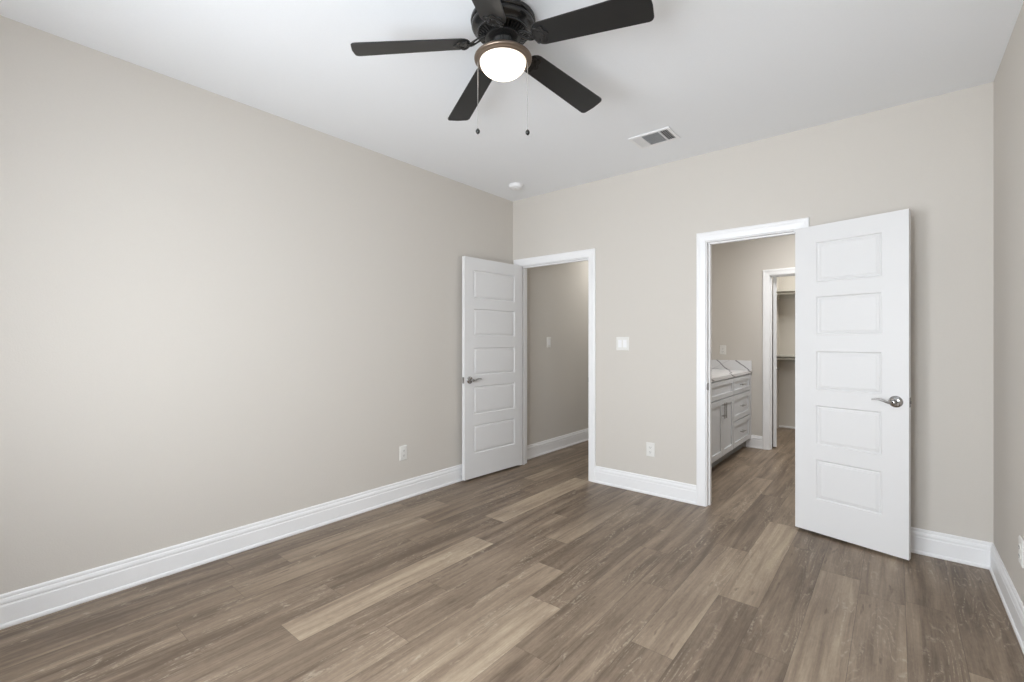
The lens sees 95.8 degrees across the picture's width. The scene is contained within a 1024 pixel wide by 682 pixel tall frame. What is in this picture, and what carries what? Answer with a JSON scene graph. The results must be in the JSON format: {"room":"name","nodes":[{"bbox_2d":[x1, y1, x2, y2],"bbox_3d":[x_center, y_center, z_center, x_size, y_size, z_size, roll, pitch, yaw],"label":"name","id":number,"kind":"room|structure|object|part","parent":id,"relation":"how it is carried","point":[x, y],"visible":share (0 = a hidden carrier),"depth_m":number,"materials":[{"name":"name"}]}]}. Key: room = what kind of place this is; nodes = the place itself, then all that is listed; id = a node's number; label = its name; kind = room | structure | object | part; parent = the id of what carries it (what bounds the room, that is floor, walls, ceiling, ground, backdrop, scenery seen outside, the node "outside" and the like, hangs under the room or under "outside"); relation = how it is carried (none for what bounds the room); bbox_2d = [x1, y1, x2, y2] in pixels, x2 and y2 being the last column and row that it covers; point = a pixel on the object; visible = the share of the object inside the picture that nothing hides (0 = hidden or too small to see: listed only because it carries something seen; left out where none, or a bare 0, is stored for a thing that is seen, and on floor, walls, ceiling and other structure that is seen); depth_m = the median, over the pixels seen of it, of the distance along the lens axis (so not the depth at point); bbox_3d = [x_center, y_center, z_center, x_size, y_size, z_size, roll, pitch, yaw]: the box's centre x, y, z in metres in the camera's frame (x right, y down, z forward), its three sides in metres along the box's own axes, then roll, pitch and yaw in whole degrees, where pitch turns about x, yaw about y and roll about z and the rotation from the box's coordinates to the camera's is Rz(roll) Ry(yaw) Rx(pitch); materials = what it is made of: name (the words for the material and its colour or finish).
{"room":"empty bedroom","nodes":[
{"label":"empty bedroom","id":0,"kind":"room"},
{"bbox_2d":[0,15,587,594],"bbox_3d":[-0.083,-0.086,4.824,0.115,2.743,8.650,0,0,40],"label":"wall","id":1,"kind":"structure","parent":0,"point":[218,313],"depth_m":2.70,"materials":[{"name":"beige paint"}]},
{"bbox_2d":[0,464,462,629],"bbox_3d":[-1.357,1.210,3.181,0.021,0.150,4.264,0,0,40],"label":"baseboard","id":2,"kind":"structure","parent":1,"relation":"attached to","point":[25,604],"depth_m":2.62,"materials":[{"name":"white paint"}]},
{"bbox_2d":[400,445,406,460],"bbox_3d":[-0.881,0.910,3.764,0.009,0.118,0.074,0,0,40],"label":"wall outlet","id":3,"kind":"object","parent":1,"relation":"attached to","point":[403,449],"visible":1,"depth_m":3.76,"materials":[{"name":"beige plastic"}]},
{"bbox_2d":[547,337,550,346],"bbox_3d":[0.428,0.015,5.342,0.010,0.118,0.074,0,0,40],"label":"light switch","id":4,"kind":"object","parent":1,"relation":"attached to","point":[548,338],"visible":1,"depth_m":5.34,"materials":[{"name":"beige plastic"}]},
{"bbox_2d":[527,428,587,459],"bbox_3d":[1.379,1.210,6.480,0.021,0.150,4.003,0,0,40],"label":"baseboard","id":5,"kind":"structure","parent":1,"relation":"attached to","point":[537,449],"depth_m":5.44,"materials":[{"name":"white paint"}]},
{"bbox_2d":[462,256,521,480],"bbox_3d":[-0.175,0.246,4.484,0.154,2.032,0.794,0,0,43],"label":"door","id":6,"kind":"structure","parent":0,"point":[491,290],"depth_m":4.43,"materials":[{"name":"white paint"}]},
{"bbox_3d":[-0.366,0.357,4.210,0.058,0.069,0.069,0,0,43],"label":"handle","id":7,"kind":"part","parent":6,"relation":"part of","materials":[{"name":"silver metal"}]},
{"bbox_2d":[0,427,1023,681],"bbox_3d":[1.418,1.285,3.579,3.826,0.001,8.460,0,0,40],"label":"floor","id":8,"kind":"structure","parent":0,"point":[537,570],"depth_m":2.27,"materials":[{"name":"brown wood"}]},
{"bbox_2d":[711,373,750,467],"bbox_3d":[2.164,0.835,5.122,0.597,0.900,1.648,0,0,40],"label":"vanity cabinet","id":9,"kind":"object","parent":8,"relation":"on","point":[730,397],"visible":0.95,"depth_m":4.89,"materials":[{"name":"grey paint"}]},
{"bbox_3d":[1.985,0.872,4.508,0.020,0.566,0.385,0,0,40],"label":"door","id":10,"kind":"part","parent":9,"relation":"part of","materials":[{"name":"grey paint"}]},
{"bbox_3d":[2.111,0.694,4.619,0.035,0.156,0.012,0,0,40],"label":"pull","id":11,"kind":"part","parent":9,"relation":"part of","materials":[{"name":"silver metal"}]},
{"bbox_3d":[2.237,0.872,4.812,0.020,0.566,0.392,0,0,40],"label":"door","id":12,"kind":"part","parent":9,"relation":"part of","materials":[{"name":"grey paint"}]},
{"bbox_2d":[711,360,751,381],"bbox_3d":[2.148,0.311,5.125,0.569,0.148,1.662,0,0,40],"label":"countertop","id":13,"kind":"structure","parent":9,"relation":"on","point":[720,369],"depth_m":5.61,"materials":[{"name":"white stone"}]},
{"bbox_3d":[2.594,1.016,5.242,0.020,0.278,0.707,0,0,40],"label":"drawer","id":14,"kind":"part","parent":9,"relation":"part of","materials":[{"name":"grey paint"}]},
{"bbox_3d":[2.594,0.727,5.242,0.020,0.276,0.707,0,0,40],"label":"drawer","id":15,"kind":"part","parent":9,"relation":"part of","materials":[{"name":"grey paint"}]},
{"bbox_3d":[2.594,0.489,5.242,0.020,0.176,0.707,0,0,40],"label":"drawer","id":16,"kind":"part","parent":9,"relation":"part of","materials":[{"name":"grey paint"}]},
{"bbox_2d":[0,0,1023,201],"bbox_3d":[1.418,-1.508,3.579,4.016,0.100,8.650,0,0,40],"label":"ceiling","id":17,"kind":"structure","parent":0,"point":[720,74],"depth_m":2.46,"materials":[{"name":"white paint"}]},
{"bbox_2d":[351,0,653,134],"bbox_3d":[-0.006,-1.196,2.106,1.277,0.525,1.268,0,0,40],"label":"ceiling fan","id":18,"kind":"object","parent":17,"relation":"hanging from","point":[502,27],"visible":1,"depth_m":2.03,"materials":[{"name":"black metal"}]},
{"bbox_3d":[-0.444,-1.304,2.052,0.520,0.006,0.136,-7,13,-7],"label":"blade","id":19,"kind":"part","parent":18,"relation":"part of","materials":[{"name":"black wood"}]},
{"bbox_3d":[-0.210,-1.312,2.469,0.136,0.006,0.520,-13,0,-25],"label":"blade","id":20,"kind":"part","parent":18,"relation":"part of","materials":[{"name":"black wood"}]},
{"bbox_3d":[-0.120,-1.312,1.700,0.136,0.006,0.520,12,8,10],"label":"blade","id":21,"kind":"part","parent":18,"relation":"part of","materials":[{"name":"black wood"}]},
{"bbox_3d":[0.071,-1.115,2.099,0.003,0.318,0.003,0,0,40],"label":"pull chain","id":22,"kind":"part","parent":18,"relation":"part of","materials":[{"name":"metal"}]},
{"bbox_3d":[0.259,-1.312,2.375,0.520,0.006,0.136,7,-17,-42],"label":"blade","id":23,"kind":"part","parent":18,"relation":"part of","materials":[{"name":"black wood"}]},
{"bbox_3d":[0.314,-1.312,1.899,0.520,0.006,0.136,6,-12,29],"label":"blade","id":24,"kind":"part","parent":18,"relation":"part of","materials":[{"name":"black wood"}]},
{"bbox_2d":[509,183,522,189],"bbox_3d":[0.037,-1.440,4.328,0.134,0.037,0.134,0,0,40],"label":"smoke detector","id":25,"kind":"object","parent":17,"relation":"attached to","point":[513,186],"visible":1,"depth_m":4.29,"materials":[{"name":"white paint"}]},
{"bbox_2d":[628,127,679,148],"bbox_3d":[1.021,-1.453,3.325,0.300,0.010,0.222,0,0,40],"label":"ceiling vent","id":26,"kind":"object","parent":17,"relation":"in","point":[666,134],"visible":1,"depth_m":3.31,"materials":[{"name":"white metal"}]},
{"bbox_2d":[513,82,992,542],"bbox_3d":[1.546,-0.086,3.643,3.901,2.743,0.115,0,0,40],"label":"wall","id":27,"kind":"structure","parent":0,"point":[932,157],"depth_m":3.15,"materials":[{"name":"beige paint"}]},
{"bbox_2d":[514,248,595,481],"bbox_3d":[0.431,0.221,4.567,0.958,2.128,0.153,0,0,40],"label":"door frame","id":28,"kind":"structure","parent":27,"relation":"attached to","point":[589,255],"depth_m":4.26,"materials":[{"name":"white paint"}]},
{"bbox_2d":[616,337,628,349],"bbox_3d":[0.964,0.023,4.043,0.120,0.118,0.010,0,0,40],"label":"light switch","id":29,"kind":"object","parent":27,"relation":"attached to","point":[622,343],"visible":1,"depth_m":4.04,"materials":[{"name":"beige plastic"}]},
{"bbox_2d":[595,466,695,504],"bbox_3d":[1.102,1.210,3.922,0.899,0.150,0.021,0,0,40],"label":"baseboard","id":30,"kind":"structure","parent":27,"relation":"attached to","point":[664,488],"depth_m":3.89,"materials":[{"name":"white paint"}]},
{"bbox_2d":[646,442,654,456],"bbox_3d":[1.160,0.911,3.882,0.074,0.118,0.009,0,0,40],"label":"wall outlet","id":31,"kind":"object","parent":27,"relation":"attached to","point":[650,447],"visible":1,"depth_m":3.88,"materials":[{"name":"beige plastic"}]},
{"bbox_2d":[696,217,809,506],"bbox_3d":[1.781,0.221,3.447,0.752,2.128,0.153,0,0,40],"label":"door frame","id":32,"kind":"structure","parent":27,"relation":"attached to","point":[704,241],"depth_m":3.60,"materials":[{"name":"white paint"}]},
{"bbox_2d":[795,209,911,559],"bbox_3d":[2.128,0.251,2.932,0.154,2.032,0.625,0,0,-36],"label":"door","id":33,"kind":"structure","parent":27,"relation":"in","point":[853,402],"depth_m":2.89,"materials":[{"name":"white paint"}]},
{"bbox_3d":[2.189,0.355,2.734,0.022,0.030,0.113,0,0,-36],"label":"lever","id":34,"kind":"part","parent":33,"relation":"part of","materials":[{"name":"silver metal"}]},
{"bbox_3d":[2.233,0.357,2.705,0.058,0.069,0.069,0,0,-36],"label":"handle","id":35,"kind":"part","parent":33,"relation":"part of","materials":[{"name":"silver metal"}]},
{"bbox_2d":[911,527,991,569],"bbox_3d":[2.364,1.210,2.876,0.876,0.150,0.021,0,0,40],"label":"baseboard","id":36,"kind":"structure","parent":27,"relation":"attached to","point":[963,550],"depth_m":2.70,"materials":[{"name":"white paint"}]},
{"bbox_2d":[711,234,794,446],"bbox_3d":[3.499,-0.086,5.163,2.835,2.743,0.115,0,0,40],"label":"wall","id":37,"kind":"structure","parent":0,"point":[737,268],"depth_m":5.63,"materials":[{"name":"beige paint"}]},
{"bbox_2d":[720,345,725,354],"bbox_3d":[2.639,0.113,5.795,0.074,0.118,0.009,0,0,40],"label":"wall outlet","id":38,"kind":"object","parent":37,"relation":"attached to","point":[722,347],"visible":1,"depth_m":5.79,"materials":[{"name":"beige plastic"}]},
{"bbox_2d":[746,435,762,448],"bbox_3d":[2.911,1.210,5.562,0.179,0.150,0.021,0,0,40],"label":"baseboard","id":39,"kind":"structure","parent":37,"relation":"attached to","point":[755,441],"depth_m":5.55,"materials":[{"name":"white paint"}]},
{"bbox_2d":[763,267,794,449],"bbox_3d":[3.313,0.221,5.305,0.769,2.128,0.134,0,0,40],"label":"door frame","id":40,"kind":"structure","parent":37,"relation":"attached to","point":[767,274],"depth_m":5.47,"materials":[{"name":"white paint"}]},
{"bbox_2d":[772,277,778,427],"bbox_3d":[3.432,-0.086,6.335,0.115,2.743,1.605,0,0,40],"label":"wall","id":41,"kind":"structure","parent":0,"point":[772,277],"depth_m":6.83,"materials":[{"name":"beige paint"}]},
{"bbox_2d":[772,277,778,446],"bbox_3d":[3.283,0.251,5.811,0.154,2.032,0.607,0,0,27],"label":"door","id":42,"kind":"structure","parent":41,"relation":"in","point":[774,280],"depth_m":5.54,"materials":[{"name":"white paint"}]},
{"bbox_2d":[779,276,794,426],"bbox_3d":[4.187,-0.086,6.827,3.901,2.743,0.115,0,0,40],"label":"wall","id":43,"kind":"structure","parent":0,"point":[786,306],"depth_m":6.84,"materials":[{"name":"beige paint"}]},
{"bbox_2d":[777,289,794,298],"bbox_3d":[4.680,-0.677,6.148,2.043,0.104,0.299,0,0,40],"label":"closet shelf","id":44,"kind":"object","parent":43,"relation":"attached to","point":[789,296],"visible":0.21,"depth_m":6.79,"materials":[{"name":"beige paint"}]},
{"bbox_2d":[777,292,794,295],"bbox_3d":[4.617,-0.680,6.057,2.024,0.054,0.054,0,0,40],"label":"closet rod","id":45,"kind":"object","parent":44,"relation":"attached to","point":[785,293],"visible":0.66,"depth_m":6.62,"materials":[{"name":"beige paint"}]},
{"bbox_2d":[777,355,794,361],"bbox_3d":[4.680,0.258,6.148,2.043,0.104,0.299,0,0,40],"label":"closet shelf","id":46,"kind":"object","parent":43,"relation":"attached to","point":[778,356],"visible":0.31,"depth_m":6.79,"materials":[{"name":"beige paint"}]},
{"bbox_2d":[777,357,794,359],"bbox_3d":[4.617,0.255,6.057,2.024,0.054,0.054,0,0,40],"label":"closet rod","id":47,"kind":"object","parent":46,"relation":"attached to","point":[777,357],"visible":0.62,"depth_m":6.62,"materials":[{"name":"beige paint"}]},
{"bbox_3d":[4.617,0.255,6.057,2.024,0.031,0.031,0,0,40],"label":"rod","id":48,"kind":"part","parent":47,"relation":"part of","materials":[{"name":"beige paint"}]},
{"bbox_2d":[779,425,794,428],"bbox_3d":[4.771,1.271,6.258,2.045,0.028,0.014,0,0,40],"label":"baseboard","id":49,"kind":"structure","parent":43,"relation":"attached to","point":[779,425],"depth_m":6.84,"materials":[{"name":"white paint"}]},
{"bbox_2d":[993,2,1023,604],"bbox_3d":[1.348,-0.086,0.875,0.115,2.743,4.398,0,0,40],"label":"wall","id":50,"kind":"structure","parent":0,"point":[1008,84],"depth_m":2.26,"materials":[{"name":"beige paint"}]},
{"bbox_2d":[989,543,1023,653],"bbox_3d":[1.333,1.210,0.962,0.021,0.150,4.283,0,0,40],"label":"baseboard","id":51,"kind":"structure","parent":50,"relation":"attached to","point":[1014,607],"depth_m":2.19,"materials":[{"name":"white paint"}]},
{"bbox_2d":[1018,535,1023,567],"bbox_3d":[2.216,0.917,2.018,0.009,0.118,0.074,0,0,40],"label":"wall outlet","id":52,"kind":"object","parent":50,"relation":"attached to","point":[1020,540],"visible":1,"depth_m":2.01,"materials":[{"name":"beige plastic"}]}
]}

